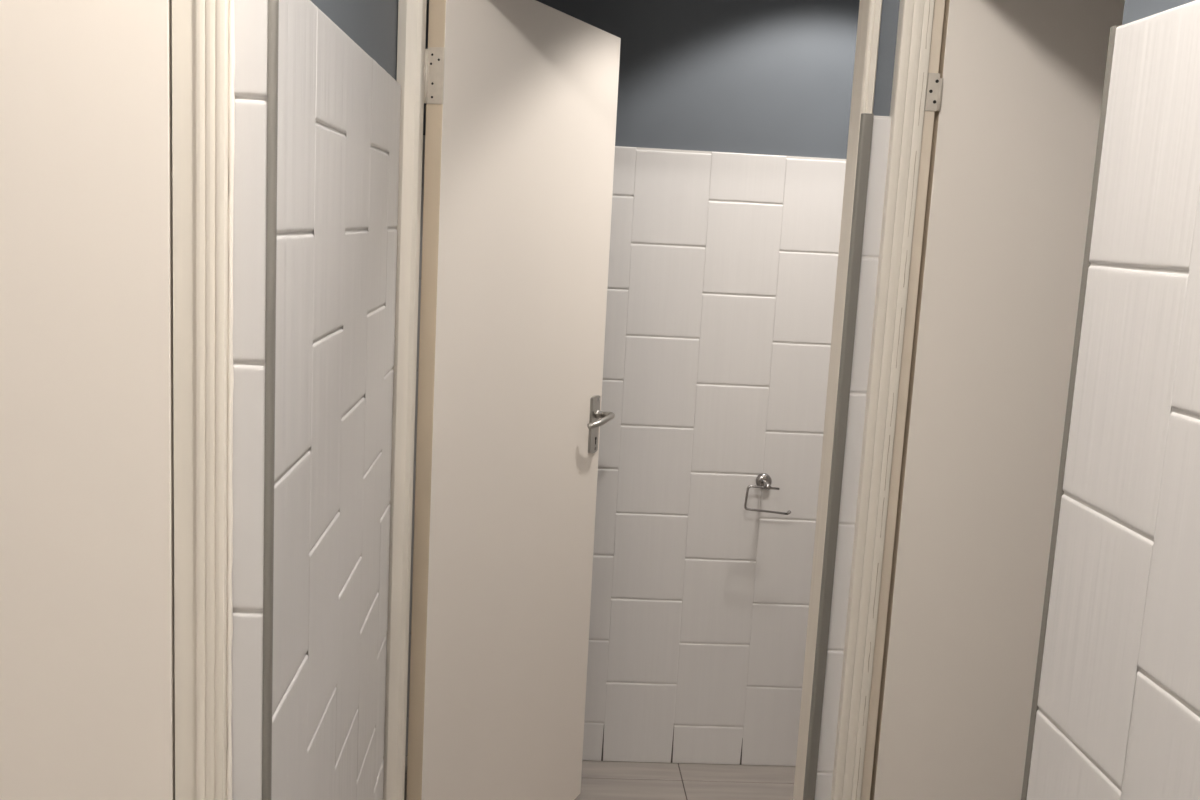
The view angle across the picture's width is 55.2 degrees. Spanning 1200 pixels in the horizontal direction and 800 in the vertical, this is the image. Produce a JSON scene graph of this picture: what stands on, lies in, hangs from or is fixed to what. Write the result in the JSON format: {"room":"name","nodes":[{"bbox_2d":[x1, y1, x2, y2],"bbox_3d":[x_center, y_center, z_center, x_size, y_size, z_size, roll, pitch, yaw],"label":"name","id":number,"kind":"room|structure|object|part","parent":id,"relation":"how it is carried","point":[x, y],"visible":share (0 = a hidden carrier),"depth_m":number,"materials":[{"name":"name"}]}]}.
{"room":"public restroom","nodes":[
{"label":"public restroom","id":0,"kind":"room"},
{"bbox_2d":[231,0,267,799],"bbox_3d":[-1.079,0.070,1.176,1.482,2.500,0.132,3,9,-3],"label":"wall","id":1,"kind":"structure","parent":0,"point":[250,16],"depth_m":1.13,"materials":[{"name":"white tile"}]},
{"bbox_2d":[0,0,174,799],"bbox_3d":[-0.820,0.318,1.170,0.766,2.015,0.040,3,9,-3],"label":"door","id":2,"kind":"structure","parent":1,"relation":"in","point":[87,631],"depth_m":1.12,"materials":[{"name":"beige paint"}]},
{"bbox_2d":[172,0,234,799],"bbox_3d":[-0.818,0.288,1.214,0.879,2.084,0.146,3,9,-3],"label":"door frame","id":3,"kind":"structure","parent":1,"relation":"attached to","point":[203,31],"depth_m":1.12,"materials":[{"name":"beige paint"}]},
{"bbox_3d":[-0.398,0.319,1.183,0.028,2.076,0.036,3,9,-3],"label":"architrave","id":4,"kind":"part","parent":3,"relation":"part of","materials":[{"name":"beige paint"}]},
{"bbox_2d":[271,0,400,799],"bbox_3d":[-0.422,0.028,1.677,0.132,2.500,1.063,3,9,-3],"label":"wall","id":5,"kind":"structure","parent":0,"point":[338,139],"depth_m":1.48,"materials":[{"name":"white tile"}]},
{"bbox_2d":[262,0,278,799],"bbox_3d":[-0.353,0.469,1.212,0.007,1.776,0.012,3,9,-3],"label":"trim","id":6,"kind":"structure","parent":5,"relation":"attached to","point":[273,5],"depth_m":1.14,"materials":[{"name":"grey metal"}]},
{"bbox_2d":[404,756,795,799],"bbox_3d":[-0.158,1.430,1.083,3.670,0.060,4.850,3,9,-3],"label":"floor","id":7,"kind":"structure","parent":0,"point":[600,780],"depth_m":3.26,"materials":[{"name":"beige tile"}]},
{"bbox_2d":[405,0,859,765],"bbox_3d":[0.141,-0.183,3.234,1.580,2.500,0.133,3,9,-3],"label":"wall","id":8,"kind":"structure","parent":0,"point":[733,118],"depth_m":3.19,"materials":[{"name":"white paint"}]},
{"bbox_2d":[744,473,790,514],"bbox_3d":[0.467,0.263,3.217,0.134,0.102,0.073,3,9,-3],"label":"toilet paper holder","id":9,"kind":"object","parent":8,"relation":"attached to","point":[763,480],"visible":1,"depth_m":3.19,"materials":[{"name":"silver metal"}]},
{"bbox_3d":[0.465,0.238,3.206,0.020,0.021,0.060,3,9,-3],"label":"post","id":10,"kind":"part","parent":9,"relation":"part of","materials":[{"name":"silver metal"}]},
{"bbox_2d":[815,0,899,799],"bbox_3d":[0.644,0.002,2.206,2.074,2.500,0.112,3,9,-3],"label":"wall","id":11,"kind":"structure","parent":0,"point":[886,48],"depth_m":2.14,"materials":[{"name":"white tile"}]},
{"bbox_2d":[406,0,620,799],"bbox_3d":[-0.156,0.141,2.567,0.094,1.973,0.835,7,10,23],"label":"door","id":12,"kind":"structure","parent":11,"relation":"in","point":[521,96],"depth_m":2.46,"materials":[{"name":"beige paint"}]},
{"bbox_3d":[-0.014,0.062,2.902,0.006,0.148,0.053,7,9,22],"label":"handle","id":13,"kind":"part","parent":12,"relation":"part of","materials":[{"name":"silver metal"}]},
{"bbox_3d":[-0.002,0.049,2.854,0.054,0.035,0.111,7,9,22],"label":"lever","id":14,"kind":"part","parent":12,"relation":"part of","materials":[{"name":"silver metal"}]},
{"bbox_2d":[383,0,881,799],"bbox_3d":[0.025,0.193,2.201,0.852,2.058,0.118,3,9,-3],"label":"door frame","id":15,"kind":"structure","parent":11,"relation":"attached to","point":[411,40],"depth_m":2.12,"materials":[{"name":"beige paint"}]},
{"bbox_2d":[803,113,873,799],"bbox_3d":[0.433,0.361,2.193,0.020,1.772,0.014,3,9,-3],"label":"trim","id":16,"kind":"structure","parent":11,"relation":"attached to","point":[866,122],"depth_m":2.15,"materials":[{"name":"grey metal"}]},
{"bbox_2d":[831,0,944,799],"bbox_3d":[0.951,0.205,2.247,0.935,2.117,0.138,3,9,-3],"label":"door frame","id":17,"kind":"structure","parent":11,"relation":"attached to","point":[920,22],"depth_m":2.13,"materials":[{"name":"beige paint"}]},
{"bbox_2d":[870,0,1124,799],"bbox_3d":[0.939,0.250,2.219,0.797,2.015,0.052,3,9,-3],"label":"door","id":18,"kind":"structure","parent":11,"relation":"in","point":[1015,96],"depth_m":2.15,"materials":[{"name":"beige paint"}]},
{"bbox_2d":[1026,0,1199,799],"bbox_3d":[0.641,0.347,-0.025,0.132,2.500,2.683,3,9,-3],"label":"wall","id":19,"kind":"structure","parent":0,"point":[1118,714],"depth_m":1.13,"materials":[{"name":"white tile"}]},
{"bbox_2d":[1021,25,1117,799],"bbox_3d":[0.500,0.488,1.345,0.013,1.786,0.014,3,9,-3],"label":"trim","id":20,"kind":"structure","parent":19,"relation":"attached to","point":[1086,263],"depth_m":1.27,"materials":[{"name":"grey metal"}]}
]}

